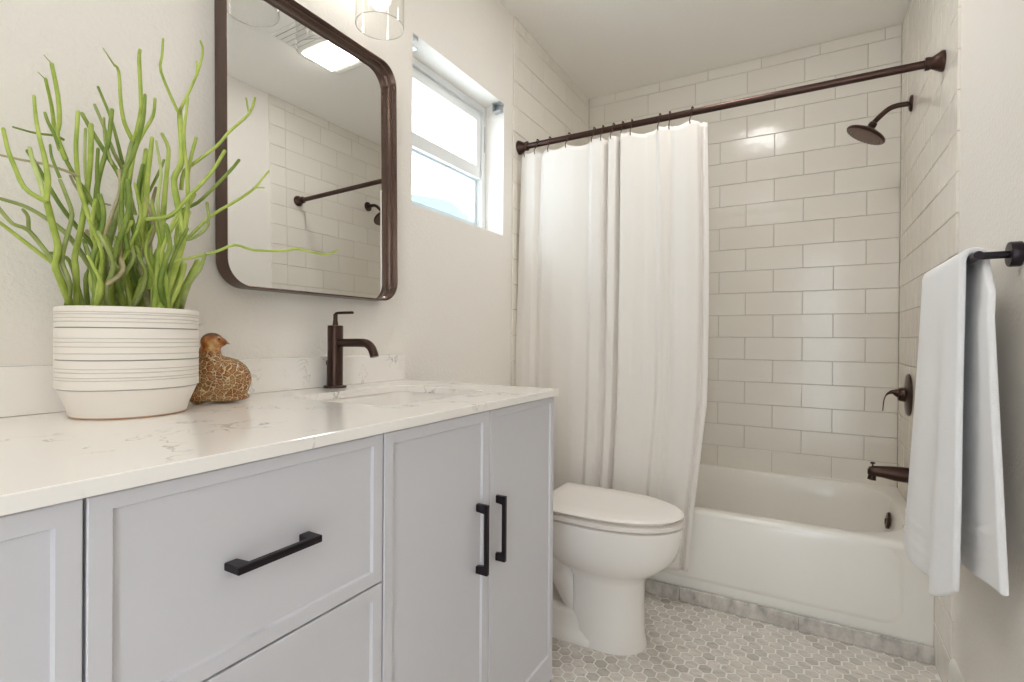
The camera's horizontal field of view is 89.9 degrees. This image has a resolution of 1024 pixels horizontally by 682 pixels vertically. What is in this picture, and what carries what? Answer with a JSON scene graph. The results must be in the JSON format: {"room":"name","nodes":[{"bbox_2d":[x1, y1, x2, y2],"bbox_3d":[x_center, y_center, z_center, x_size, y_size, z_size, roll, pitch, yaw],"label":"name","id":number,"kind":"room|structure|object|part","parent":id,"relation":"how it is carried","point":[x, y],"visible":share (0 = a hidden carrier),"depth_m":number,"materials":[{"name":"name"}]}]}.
{"room":"bathroom","nodes":[
{"label":"bathroom","id":0,"kind":"room"},
{"bbox_2d":[0,0,588,385],"bbox_3d":[-0.585,-0.223,1.463,0.168,2.486,4.090,1,0,30],"label":"wall","id":1,"kind":"structure","parent":0,"point":[452,311],"depth_m":1.34,"materials":[{"name":"white paint"}]},
{"bbox_2d":[0,354,404,417],"bbox_3d":[-0.790,0.084,0.944,0.016,0.083,1.726,1,0,30],"label":"backsplash","id":2,"kind":"structure","parent":1,"relation":"attached to","point":[24,390],"depth_m":1.26,"materials":[{"name":"stone"}]},
{"bbox_2d":[214,0,397,300],"bbox_3d":[-0.514,-0.489,1.380,0.043,0.733,0.547,-1,0,30],"label":"wall mirror","id":3,"kind":"object","parent":1,"relation":"attached to","point":[322,121],"visible":1,"depth_m":1.34,"materials":[{"name":"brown metal"}]},
{"bbox_2d":[355,0,403,40],"bbox_3d":[-0.446,-1.050,1.342,0.196,0.360,0.348,1,0,30],"label":"vanity light","id":4,"kind":"object","parent":1,"relation":"attached to","point":[355,0],"visible":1,"depth_m":1.43,"materials":[{"name":"clear glass"}]},
{"bbox_2d":[413,34,417,50],"bbox_3d":[-0.346,-1.021,1.758,0.038,0.040,0.032,1,0,30],"label":"bracket","id":5,"kind":"object","parent":1,"relation":"attached to","point":[414,36],"visible":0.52,"depth_m":1.75,"materials":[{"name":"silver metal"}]},
{"bbox_2d":[412,57,485,228],"bbox_3d":[-0.293,-0.753,2.054,0.064,0.576,0.598,1,0,30],"label":"window","id":6,"kind":"structure","parent":1,"relation":"in","point":[425,78],"depth_m":2.14,"materials":[{"name":"white plastic"}]},
{"bbox_3d":[-0.306,-0.610,2.061,0.032,0.224,0.532,1,0,30],"label":"sash","id":7,"kind":"part","parent":6,"relation":"part of","materials":[{"name":"white plastic"}]},
{"bbox_3d":[-0.286,-0.861,2.049,0.030,0.286,0.532,1,0,30],"label":"sash","id":8,"kind":"part","parent":6,"relation":"part of","materials":[{"name":"white plastic"}]},
{"bbox_2d":[492,101,502,114],"bbox_3d":[-0.063,-1.020,2.248,0.038,0.040,0.032,1,0,30],"label":"bracket","id":9,"kind":"object","parent":1,"relation":"attached to","point":[497,107],"visible":1,"depth_m":2.25,"materials":[{"name":"silver metal"}]},
{"bbox_2d":[516,50,945,154],"bbox_3d":[0.689,-0.880,1.977,1.517,0.064,0.064,1,0,30],"label":"curtain rod","id":10,"kind":"object","parent":1,"relation":"attached to","point":[937,62],"visible":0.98,"depth_m":1.84,"materials":[{"name":"brown metal"}]},
{"bbox_2d":[515,120,708,571],"bbox_3d":[0.379,0.020,2.131,0.829,1.726,0.056,1,0,29],"label":"shower curtain","id":11,"kind":"object","parent":10,"relation":"hanging from","point":[613,295],"visible":0.8,"depth_m":2.06,"materials":[{"name":"white fabric"}]},
{"bbox_2d":[499,0,908,98],"bbox_3d":[0.133,-1.508,1.050,1.804,0.100,4.090,1,0,30],"label":"ceiling","id":12,"kind":"structure","parent":0,"point":[605,47],"depth_m":2.40,"materials":[{"name":"white paint"}]},
{"bbox_2d":[589,24,901,486],"bbox_3d":[1.125,-0.214,2.791,1.804,2.486,0.120,1,0,30],"label":"wall","id":13,"kind":"structure","parent":0,"point":[804,214],"depth_m":2.55,"materials":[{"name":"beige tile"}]},
{"bbox_2d":[552,592,940,681],"bbox_3d":[0.113,1.077,1.060,1.804,0.100,4.090,1,0,30],"label":"floor","id":14,"kind":"structure","parent":0,"point":[687,642],"depth_m":1.67,"materials":[{"name":"white tile"}]},
{"bbox_2d":[0,396,553,681],"bbox_3d":[-0.546,0.585,0.805,0.584,0.876,1.710,1,0,30],"label":"vanity cabinet","id":15,"kind":"object","parent":14,"relation":"on","point":[421,553],"visible":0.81,"depth_m":0.73,"materials":[{"name":"grey paint"}]},
{"bbox_3d":[-0.505,0.539,0.359,0.020,0.776,0.326,1,0,30],"label":"door","id":16,"kind":"part","parent":15,"relation":"part of","materials":[{"name":"grey paint"}]},
{"bbox_3d":[-0.320,0.273,0.674,0.020,0.241,0.399,1,0,30],"label":"drawer","id":17,"kind":"part","parent":15,"relation":"part of","materials":[{"name":"grey paint"}]},
{"bbox_3d":[-0.304,0.272,0.663,0.029,0.010,0.121,1,0,30],"label":"handle","id":18,"kind":"part","parent":15,"relation":"part of","materials":[{"name":"black metal"}]},
{"bbox_2d":[0,379,558,515],"bbox_3d":[-0.549,0.137,0.805,0.572,0.017,1.726,1,0,30],"label":"countertop","id":19,"kind":"structure","parent":15,"relation":"on","point":[47,459],"depth_m":0.72,"materials":[{"name":"stone"}]},
{"bbox_2d":[0,38,337,419],"bbox_3d":[-0.612,-0.202,0.960,0.219,0.657,0.510,1,0,45],"label":"potted plant","id":20,"kind":"object","parent":19,"relation":"on","point":[116,355],"visible":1,"depth_m":0.85,"materials":[{"name":"plant foliage"},{"name":"glazed ceramic"}]},
{"bbox_3d":[-0.718,-0.258,0.755,0.015,0.099,0.048,1,0,30],"label":"stem","id":21,"kind":"part","parent":20,"relation":"part of","materials":[{"name":"green plant"}]},
{"bbox_3d":[-0.723,-0.180,0.764,0.007,0.028,0.034,0,0,-33],"label":"stem","id":22,"kind":"part","parent":20,"relation":"part of","materials":[{"name":"green plant"}]},
{"bbox_3d":[-0.742,-0.151,0.779,0.012,0.065,0.077,1,0,30],"label":"stem","id":23,"kind":"part","parent":20,"relation":"part of","materials":[{"name":"green plant"}]},
{"bbox_3d":[-0.731,-0.159,0.772,0.029,0.075,0.076,1,0,30],"label":"stem","id":24,"kind":"part","parent":20,"relation":"part of","materials":[{"name":"green plant"}]},
{"bbox_3d":[-0.716,-0.253,0.775,0.036,0.085,0.008,0,0,7],"label":"stem","id":25,"kind":"part","parent":20,"relation":"part of","materials":[{"name":"green plant"}]},
{"bbox_3d":[-0.772,-0.340,0.838,0.006,0.007,0.065,1,0,35],"label":"stem","id":26,"kind":"part","parent":20,"relation":"part of","materials":[{"name":"green plant"}]},
{"bbox_3d":[-0.739,-0.273,0.799,0.006,0.015,0.104,1,0,41],"label":"stem","id":27,"kind":"part","parent":20,"relation":"part of","materials":[{"name":"plant"}]},
{"bbox_3d":[-0.710,-0.291,0.775,0.025,0.160,0.011,0,0,3],"label":"stem","id":28,"kind":"part","parent":20,"relation":"part of","materials":[{"name":"green plant"}]},
{"bbox_3d":[-0.760,-0.373,0.850,0.007,0.097,0.067,0,0,-26],"label":"stem","id":29,"kind":"part","parent":20,"relation":"part of","materials":[{"name":"green plant"}]},
{"bbox_3d":[-0.755,-0.140,0.846,0.025,0.168,0.149,1,0,30],"label":"stem","id":30,"kind":"part","parent":20,"relation":"part of","materials":[{"name":"green plant"}]},
{"bbox_3d":[-0.694,-0.272,0.777,0.007,0.046,0.022,0,0,-1],"label":"stem","id":31,"kind":"part","parent":20,"relation":"part of","materials":[{"name":"green plant"}]},
{"bbox_3d":[-0.733,-0.371,0.830,0.025,0.155,0.009,0,0,-29],"label":"stem","id":32,"kind":"part","parent":20,"relation":"part of","materials":[{"name":"green plant"}]},
{"bbox_3d":[-0.720,-0.134,0.814,0.017,0.168,0.096,0,0,-22],"label":"stem","id":33,"kind":"part","parent":20,"relation":"part of","materials":[{"name":"green plant"}]},
{"bbox_3d":[-0.713,-0.150,0.822,0.019,0.199,0.084,0,0,-39],"label":"stem","id":34,"kind":"part","parent":20,"relation":"part of","materials":[{"name":"green plant"}]},
{"bbox_3d":[-0.750,-0.101,0.869,0.054,0.098,0.046,1,0,30],"label":"stem","id":35,"kind":"part","parent":20,"relation":"part of","materials":[{"name":"green plant"}]},
{"bbox_3d":[-0.735,-0.179,0.867,0.010,0.246,0.134,1,0,30],"label":"stem","id":36,"kind":"part","parent":20,"relation":"part of","materials":[{"name":"green plant"}]},
{"bbox_3d":[-0.718,-0.284,0.840,0.026,0.162,0.071,1,0,30],"label":"stem","id":37,"kind":"part","parent":20,"relation":"part of","materials":[{"name":"green plant"}]},
{"bbox_3d":[-0.718,-0.210,0.856,0.032,0.316,0.032,1,0,30],"label":"stem","id":38,"kind":"part","parent":20,"relation":"part of","materials":[{"name":"green plant"}]},
{"bbox_3d":[-0.701,-0.277,0.842,0.037,0.207,0.024,1,0,30],"label":"stem","id":39,"kind":"part","parent":20,"relation":"part of","materials":[{"name":"green plant"}]},
{"bbox_3d":[-0.746,-0.118,0.901,0.020,0.125,0.014,1,0,30],"label":"stem","id":40,"kind":"part","parent":20,"relation":"part of","materials":[{"name":"green plant"}]},
{"bbox_3d":[-0.740,-0.303,0.893,0.009,0.130,0.021,0,0,-14],"label":"stem","id":41,"kind":"part","parent":20,"relation":"part of","materials":[{"name":"green plant"}]},
{"bbox_3d":[-0.711,-0.253,0.864,0.008,0.037,0.062,1,0,23],"label":"stem","id":42,"kind":"part","parent":20,"relation":"part of","materials":[{"name":"green plant"}]},
{"bbox_3d":[-0.665,-0.091,0.822,0.019,0.084,0.056,0,0,-31],"label":"stem","id":43,"kind":"part","parent":20,"relation":"part of","materials":[{"name":"green plant"}]},
{"bbox_3d":[-0.695,-0.142,0.852,0.018,0.179,0.052,0,0,-30],"label":"stem","id":44,"kind":"part","parent":20,"relation":"part of","materials":[{"name":"green plant"}]},
{"bbox_3d":[-0.688,-0.107,0.853,0.046,0.111,0.025,1,0,30],"label":"stem","id":45,"kind":"part","parent":20,"relation":"part of","materials":[{"name":"green plant"}]},
{"bbox_3d":[-0.666,-0.120,0.822,0.020,0.139,0.053,0,0,-34],"label":"stem","id":46,"kind":"part","parent":20,"relation":"part of","materials":[{"name":"green plant"}]},
{"bbox_3d":[-0.721,-0.123,0.893,0.018,0.135,0.040,1,0,30],"label":"stem","id":47,"kind":"part","parent":20,"relation":"part of","materials":[{"name":"green plant"}]},
{"bbox_3d":[-0.665,-0.141,0.821,0.058,0.181,0.016,1,0,36],"label":"stem","id":48,"kind":"part","parent":20,"relation":"part of","materials":[{"name":"green plant"}]},
{"bbox_3d":[-0.687,-0.250,0.851,0.008,0.125,0.059,0,0,-35],"label":"stem","id":49,"kind":"part","parent":20,"relation":"part of","materials":[{"name":"green plant"}]},
{"bbox_3d":[-0.694,-0.258,0.870,0.024,0.276,0.024,1,0,30],"label":"stem","id":50,"kind":"part","parent":20,"relation":"part of","materials":[{"name":"green plant"}]},
{"bbox_3d":[-0.653,-0.112,0.830,0.019,0.122,0.059,0,0,-25],"label":"stem","id":51,"kind":"part","parent":20,"relation":"part of","materials":[{"name":"green plant"}]},
{"bbox_3d":[-0.688,-0.340,0.872,0.020,0.083,0.007,0,0,6],"label":"stem","id":52,"kind":"part","parent":20,"relation":"part of","materials":[{"name":"green plant"}]},
{"bbox_3d":[-0.709,-0.380,0.908,0.007,0.125,0.045,1,0,23],"label":"stem","id":53,"kind":"part","parent":20,"relation":"part of","materials":[{"name":"green plant"}]},
{"bbox_3d":[-0.686,-0.263,0.880,0.058,0.245,0.072,1,0,30],"label":"stem","id":54,"kind":"part","parent":20,"relation":"part of","materials":[{"name":"green plant"}]},
{"bbox_3d":[-0.657,-0.228,0.845,0.034,0.109,0.011,0,0,9],"label":"stem","id":55,"kind":"part","parent":20,"relation":"part of","materials":[{"name":"green plant"}]},
{"bbox_3d":[-0.699,-0.319,0.904,0.045,0.189,0.051,1,0,30],"label":"stem","id":56,"kind":"part","parent":20,"relation":"part of","materials":[{"name":"green plant"}]},
{"bbox_3d":[-0.656,-0.138,0.857,0.021,0.099,0.061,0,0,-21],"label":"stem","id":57,"kind":"part","parent":20,"relation":"part of","materials":[{"name":"plant"}]},
{"bbox_3d":[-0.664,-0.094,0.865,0.020,0.083,0.072,0,0,-31],"label":"stem","id":58,"kind":"part","parent":20,"relation":"part of","materials":[{"name":"green plant"}]},
{"bbox_3d":[-0.679,-0.122,0.890,0.010,0.131,0.078,0,0,3],"label":"stem","id":59,"kind":"part","parent":20,"relation":"part of","materials":[{"name":"green plant"}]},
{"bbox_3d":[-0.696,-0.236,0.905,0.043,0.254,0.044,1,0,30],"label":"stem","id":60,"kind":"part","parent":20,"relation":"part of","materials":[{"name":"green plant"}]},
{"bbox_3d":[-0.664,-0.128,0.868,0.069,0.149,0.019,1,0,30],"label":"stem","id":61,"kind":"part","parent":20,"relation":"part of","materials":[{"name":"green plant"}]},
{"bbox_3d":[-0.647,-0.158,0.860,0.073,0.210,0.032,1,0,30],"label":"stem","id":62,"kind":"part","parent":20,"relation":"part of","materials":[{"name":"green plant"}]},
{"bbox_3d":[-0.672,-0.409,0.886,0.011,0.113,0.055,0,0,-3],"label":"stem","id":63,"kind":"part","parent":20,"relation":"part of","materials":[{"name":"green plant"}]},
{"bbox_3d":[-0.667,-0.116,0.881,0.008,0.122,0.038,0,0,11],"label":"stem","id":64,"kind":"part","parent":20,"relation":"part of","materials":[{"name":"green plant"}]},
{"bbox_3d":[-0.665,-0.146,0.879,0.051,0.184,0.030,1,0,30],"label":"stem","id":65,"kind":"part","parent":20,"relation":"part of","materials":[{"name":"green plant"}]},
{"bbox_3d":[-0.675,0.035,0.908,0.206,0.183,0.206,1,0,30],"label":"pot","id":66,"kind":"part","parent":20,"relation":"part of","materials":[{"name":"white ceramic"}]},
{"bbox_3d":[-0.677,-0.133,0.899,0.027,0.155,0.057,0,0,-18],"label":"stem","id":67,"kind":"part","parent":20,"relation":"part of","materials":[{"name":"green plant"}]},
{"bbox_3d":[-0.648,-0.158,0.871,0.070,0.208,0.029,1,0,30],"label":"stem","id":68,"kind":"part","parent":20,"relation":"part of","materials":[{"name":"green plant"}]},
{"bbox_3d":[-0.673,-0.104,0.910,0.008,0.095,0.043,0,0,1],"label":"stem","id":69,"kind":"part","parent":20,"relation":"part of","materials":[{"name":"green plant"}]},
{"bbox_3d":[-0.627,-0.278,0.845,0.060,0.251,0.022,1,0,30],"label":"stem","id":70,"kind":"part","parent":20,"relation":"part of","materials":[{"name":"green plant"}]},
{"bbox_3d":[-0.670,-0.187,0.922,0.040,0.258,0.028,1,0,30],"label":"stem","id":71,"kind":"part","parent":20,"relation":"part of","materials":[{"name":"green plant"}]},
{"bbox_3d":[-0.648,-0.423,0.891,0.065,0.143,0.013,1,0,45],"label":"stem","id":72,"kind":"part","parent":20,"relation":"part of","materials":[{"name":"green plant"}]},
{"bbox_3d":[-0.659,-0.111,0.912,0.019,0.110,0.052,0,0,-35],"label":"stem","id":73,"kind":"part","parent":20,"relation":"part of","materials":[{"name":"green plant"}]},
{"bbox_3d":[-0.645,-0.100,0.885,0.051,0.094,0.027,1,0,30],"label":"stem","id":74,"kind":"part","parent":20,"relation":"part of","materials":[{"name":"green plant"}]},
{"bbox_3d":[-0.685,-0.149,0.951,0.016,0.181,0.026,1,0,30],"label":"stem","id":75,"kind":"part","parent":20,"relation":"part of","materials":[{"name":"green plant"}]},
{"bbox_3d":[-0.655,-0.347,0.908,0.062,0.160,0.010,0,0,9],"label":"stem","id":76,"kind":"part","parent":20,"relation":"part of","materials":[{"name":"green plant"}]},
{"bbox_3d":[-0.658,-0.100,0.922,0.014,0.087,0.020,1,0,30],"label":"stem","id":77,"kind":"part","parent":20,"relation":"part of","materials":[{"name":"green plant"}]},
{"bbox_3d":[-0.656,-0.112,0.917,0.018,0.116,0.054,1,0,30],"label":"stem","id":78,"kind":"part","parent":20,"relation":"part of","materials":[{"name":"green plant"}]},
{"bbox_3d":[-0.646,-0.209,0.914,0.029,0.304,0.028,1,0,30],"label":"stem","id":79,"kind":"part","parent":20,"relation":"part of","materials":[{"name":"green plant"}]},
{"bbox_3d":[-0.652,-0.156,0.915,0.020,0.198,0.026,1,0,30],"label":"stem","id":80,"kind":"part","parent":20,"relation":"part of","materials":[{"name":"green plant"}]},
{"bbox_3d":[-0.654,-0.220,0.920,0.033,0.259,0.018,1,0,30],"label":"stem","id":81,"kind":"part","parent":20,"relation":"part of","materials":[{"name":"green plant"}]},
{"bbox_3d":[-0.640,-0.140,0.915,0.027,0.166,0.015,0,0,-12],"label":"stem","id":82,"kind":"part","parent":20,"relation":"part of","materials":[{"name":"green plant"}]},
{"bbox_3d":[-0.651,-0.288,0.928,0.006,0.093,0.041,1,0,42],"label":"stem","id":83,"kind":"part","parent":20,"relation":"part of","materials":[{"name":"green plant"}]},
{"bbox_3d":[-0.677,-0.175,0.962,0.020,0.231,0.009,0,0,-30],"label":"stem","id":84,"kind":"part","parent":20,"relation":"part of","materials":[{"name":"green plant"}]},
{"bbox_3d":[-0.613,-0.265,0.891,0.010,0.157,0.034,0,0,-28],"label":"stem","id":85,"kind":"part","parent":20,"relation":"part of","materials":[{"name":"green plant"}]},
{"bbox_3d":[-0.623,-0.149,0.909,0.030,0.186,0.067,0,0,-35],"label":"stem","id":86,"kind":"part","parent":20,"relation":"part of","materials":[{"name":"green plant"}]},
{"bbox_3d":[-0.636,-0.220,0.929,0.032,0.326,0.037,1,0,30],"label":"stem","id":87,"kind":"part","parent":20,"relation":"part of","materials":[{"name":"green plant"}]},
{"bbox_3d":[-0.598,-0.126,0.883,0.019,0.143,0.072,0,0,-39],"label":"stem","id":88,"kind":"part","parent":20,"relation":"part of","materials":[{"name":"green plant"}]},
{"bbox_3d":[-0.615,-0.147,0.916,0.046,0.186,0.017,0,0,-18],"label":"stem","id":89,"kind":"part","parent":20,"relation":"part of","materials":[{"name":"green plant"}]},
{"bbox_3d":[-0.597,-0.133,0.888,0.025,0.155,0.063,0,0,-44],"label":"stem","id":90,"kind":"part","parent":20,"relation":"part of","materials":[{"name":"green plant"}]},
{"bbox_3d":[-0.596,-0.456,0.890,0.018,0.110,0.054,0,0,0],"label":"stem","id":91,"kind":"part","parent":20,"relation":"part of","materials":[{"name":"green plant"}]},
{"bbox_3d":[-0.623,-0.150,0.937,0.014,0.188,0.065,1,0,30],"label":"stem","id":92,"kind":"part","parent":20,"relation":"part of","materials":[{"name":"green plant"}]},
{"bbox_3d":[-0.604,-0.234,0.915,0.029,0.359,0.043,1,0,30],"label":"stem","id":93,"kind":"part","parent":20,"relation":"part of","materials":[{"name":"green plant"}]},
{"bbox_3d":[-0.594,-0.128,0.903,0.045,0.145,0.018,0,0,12],"label":"stem","id":94,"kind":"part","parent":20,"relation":"part of","materials":[{"name":"green plant"}]},
{"bbox_3d":[-0.642,-0.106,0.984,0.017,0.095,0.033,1,0,30],"label":"stem","id":95,"kind":"part","parent":20,"relation":"part of","materials":[{"name":"green plant"}]},
{"bbox_3d":[-0.604,-0.166,0.936,0.024,0.222,0.057,1,0,30],"label":"stem","id":96,"kind":"part","parent":20,"relation":"part of","materials":[{"name":"green plant"}]},
{"bbox_3d":[-0.568,-0.273,0.896,0.124,0.134,0.009,0,0,-14],"label":"stem","id":97,"kind":"part","parent":20,"relation":"part of","materials":[{"name":"green plant"}]},
{"bbox_3d":[-0.578,-0.303,0.909,0.012,0.245,0.043,0,0,-36],"label":"stem","id":98,"kind":"part","parent":20,"relation":"part of","materials":[{"name":"green plant"}]},
{"bbox_3d":[-0.623,-0.109,0.986,0.014,0.102,0.053,1,0,20],"label":"stem","id":99,"kind":"part","parent":20,"relation":"part of","materials":[{"name":"green plant"}]},
{"bbox_3d":[-0.569,-0.469,0.911,0.046,0.122,0.026,1,0,30],"label":"stem","id":100,"kind":"part","parent":20,"relation":"part of","materials":[{"name":"green plant"}]},
{"bbox_3d":[-0.577,-0.105,0.916,0.100,0.100,0.019,1,0,37],"label":"stem","id":101,"kind":"part","parent":20,"relation":"part of","materials":[{"name":"green plant"}]},
{"bbox_3d":[-0.580,-0.276,0.921,0.028,0.182,0.011,0,0,8],"label":"stem","id":102,"kind":"part","parent":20,"relation":"part of","materials":[{"name":"green plant"}]},
{"bbox_3d":[-0.600,-0.280,0.971,0.156,0.145,0.014,0,0,-16],"label":"stem","id":103,"kind":"part","parent":20,"relation":"part of","materials":[{"name":"green plant"}]},
{"bbox_3d":[-0.561,-0.213,0.920,0.058,0.067,0.016,1,0,21],"label":"stem","id":104,"kind":"part","parent":20,"relation":"part of","materials":[{"name":"green plant"}]},
{"bbox_3d":[-0.542,-0.365,0.946,0.098,0.183,0.088,1,0,30],"label":"stem","id":105,"kind":"part","parent":20,"relation":"part of","materials":[{"name":"green plant"}]},
{"bbox_3d":[-0.537,-0.258,0.969,0.056,0.159,0.136,1,0,30],"label":"stem","id":106,"kind":"part","parent":20,"relation":"part of","materials":[{"name":"green plant"}]},
{"bbox_3d":[-0.488,-0.434,0.947,0.004,0.021,0.028,0,0,-16],"label":"stem","id":107,"kind":"part","parent":20,"relation":"part of","materials":[{"name":"green plant"}]},
{"bbox_3d":[-0.481,-0.164,0.987,0.291,0.056,0.005,0,0,-37],"label":"stem","id":108,"kind":"part","parent":20,"relation":"part of","materials":[{"name":"green plant"}]},
{"bbox_2d":[189,333,251,403],"bbox_3d":[-0.605,0.055,1.063,0.118,0.144,0.081,0,0,-36],"label":"figurine","id":109,"kind":"object","parent":19,"relation":"on","point":[222,378],"visible":0.91,"depth_m":1.04,"materials":[{"name":"brown ceramic"}]},
{"bbox_2d":[323,311,378,388],"bbox_3d":[-0.427,0.024,1.366,0.187,0.206,0.061,1,0,30],"label":"faucet","id":110,"kind":"object","parent":19,"relation":"on","point":[335,341],"visible":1,"depth_m":1.38,"materials":[{"name":"brown metal"}]},
{"bbox_3d":[-0.456,-0.060,1.383,0.071,0.039,0.015,1,0,30],"label":"lever","id":111,"kind":"part","parent":110,"relation":"part of","materials":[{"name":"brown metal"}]},
{"bbox_3d":[-0.409,0.018,1.356,0.147,0.050,0.022,1,0,30],"label":"spout","id":112,"kind":"part","parent":110,"relation":"part of","materials":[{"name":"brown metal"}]},
{"bbox_2d":[321,391,458,405],"bbox_3d":[-0.288,0.219,1.253,0.363,0.144,0.440,1,0,30],"label":"sink","id":113,"kind":"object","parent":19,"relation":"in","point":[402,397],"visible":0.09,"depth_m":1.44,"materials":[{"name":"white ceramic"}]},
{"bbox_3d":[-0.322,0.529,0.675,0.020,0.265,0.399,1,0,30],"label":"drawer","id":114,"kind":"part","parent":15,"relation":"part of","materials":[{"name":"grey paint"}]},
{"bbox_3d":[-0.140,0.540,0.991,0.020,0.776,0.323,1,0,30],"label":"door","id":115,"kind":"part","parent":15,"relation":"part of","materials":[{"name":"grey paint"}]},
{"bbox_3d":[-0.062,0.420,1.085,0.029,0.148,0.009,1,0,30],"label":"handle","id":116,"kind":"part","parent":15,"relation":"part of","materials":[{"name":"black metal"}]},
{"bbox_3d":[-0.026,0.418,1.147,0.029,0.146,0.009,1,0,30],"label":"handle","id":117,"kind":"part","parent":15,"relation":"part of","materials":[{"name":"black metal"}]},
{"bbox_3d":[0.023,0.540,1.275,0.020,0.776,0.325,1,0,30],"label":"door","id":118,"kind":"part","parent":15,"relation":"part of","materials":[{"name":"grey paint"}]},
{"bbox_2d":[552,483,683,655],"bbox_3d":[0.204,0.629,1.861,0.809,0.792,0.424,1,0,30],"label":"toilet","id":119,"kind":"object","parent":14,"relation":"on","point":[607,542],"visible":0.58,"depth_m":1.69,"materials":[{"name":"white ceramic"}]},
{"bbox_3d":[0.349,0.591,1.778,0.477,0.018,0.336,1,0,30],"label":"seat","id":120,"kind":"part","parent":119,"relation":"part of","materials":[{"name":"white plastic"}]},
{"bbox_3d":[0.346,0.569,1.780,0.483,0.017,0.336,1,0,30],"label":"lid","id":121,"kind":"part","parent":119,"relation":"part of","materials":[{"name":"white plastic"}]},
{"bbox_2d":[648,463,933,646],"bbox_3d":[0.902,0.844,2.377,1.517,0.364,0.818,1,0,30],"label":"bathtub","id":122,"kind":"object","parent":14,"relation":"on","point":[829,550],"visible":0.58,"depth_m":1.90,"materials":[{"name":"white ceramic"}]},
{"bbox_3d":[0.714,0.808,2.019,1.333,0.264,0.006,1,0,30],"label":"apron panel","id":123,"kind":"part","parent":122,"relation":"part of","materials":[{"name":"white ceramic"}]},
{"bbox_2d":[645,578,934,664],"bbox_3d":[0.692,1.001,2.018,1.520,0.054,0.011,1,0,30],"label":"trim","id":124,"kind":"structure","parent":122,"relation":"attached to","point":[874,641],"depth_m":1.82,"materials":[{"name":"grey stone"}]},
{"bbox_2d":[897,0,1023,681],"bbox_3d":[0.854,-0.208,0.633,0.127,2.486,4.090,1,0,30],"label":"wall","id":125,"kind":"structure","parent":0,"point":[962,181],"depth_m":1.31,"materials":[{"name":"white paint"}]},
{"bbox_2d":[847,95,912,144],"bbox_3d":[1.538,-0.917,2.153,0.224,0.178,0.158,1,0,30],"label":"shower fixture","id":126,"kind":"object","parent":125,"relation":"attached to","point":[868,134],"visible":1,"depth_m":2.14,"materials":[{"name":"brown metal"}]},
{"bbox_3d":[1.575,-0.945,2.132,0.140,0.077,0.021,1,0,30],"label":"arm","id":127,"kind":"part","parent":126,"relation":"part of","materials":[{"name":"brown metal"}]},
{"bbox_2d":[867,462,908,482],"bbox_3d":[1.556,0.546,2.127,0.139,0.076,0.062,1,0,30],"label":"tub spout","id":128,"kind":"object","parent":125,"relation":"attached to","point":[900,474],"visible":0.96,"depth_m":2.11,"materials":[{"name":"brown metal"}]},
{"bbox_2d":[882,374,912,415],"bbox_3d":[1.583,0.220,2.117,0.089,0.172,0.172,1,0,30],"label":"shower valve","id":129,"kind":"object","parent":125,"relation":"attached to","point":[904,394],"visible":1,"depth_m":2.08,"materials":[{"name":"brown metal"}]},
{"bbox_3d":[1.575,0.245,2.122,0.070,0.093,0.036,1,0,30],"label":"lever","id":130,"kind":"part","parent":129,"relation":"part of","materials":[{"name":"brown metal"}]},
{"bbox_3d":[1.605,0.220,2.104,0.038,0.172,0.172,1,0,30],"label":"plate","id":131,"kind":"part","parent":129,"relation":"part of","materials":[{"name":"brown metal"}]},
{"bbox_2d":[948,658,964,681],"bbox_3d":[0.532,0.962,0.223,0.013,0.143,2.819,1,0,30],"label":"baseboard","id":132,"kind":"structure","parent":125,"relation":"attached to","point":[954,673],"depth_m":1.41,"materials":[{"name":"white paint"}]},
{"bbox_2d":[966,241,1023,266],"bbox_3d":[1.104,-0.173,1.256,0.075,0.050,0.560,1,0,30],"label":"towel bar","id":133,"kind":"object","parent":125,"relation":"attached to","point":[1013,254],"visible":0.48,"depth_m":1.02,"materials":[{"name":"black metal"}]},
{"bbox_2d":[903,247,1008,595],"bbox_3d":[1.016,0.194,1.179,0.102,0.780,0.572,1,0,28],"label":"bath towel","id":134,"kind":"object","parent":133,"relation":"hanging from","point":[955,509],"visible":0.99,"depth_m":1.11,"materials":[{"name":"white fabric"}]},
{"bbox_3d":[0.973,-0.173,1.038,0.049,0.015,0.015,1,0,30],"label":"post","id":135,"kind":"part","parent":133,"relation":"part of","materials":[{"name":"black metal"}]},
{"label":"outside","id":136,"kind":"structure","parent":0,"visible":0},
{"bbox_2d":[412,194,468,219],"bbox_3d":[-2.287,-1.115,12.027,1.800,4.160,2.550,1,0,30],"label":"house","id":137,"kind":"structure","parent":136,"point":[437,203],"depth_m":11.43,"materials":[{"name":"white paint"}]}
]}

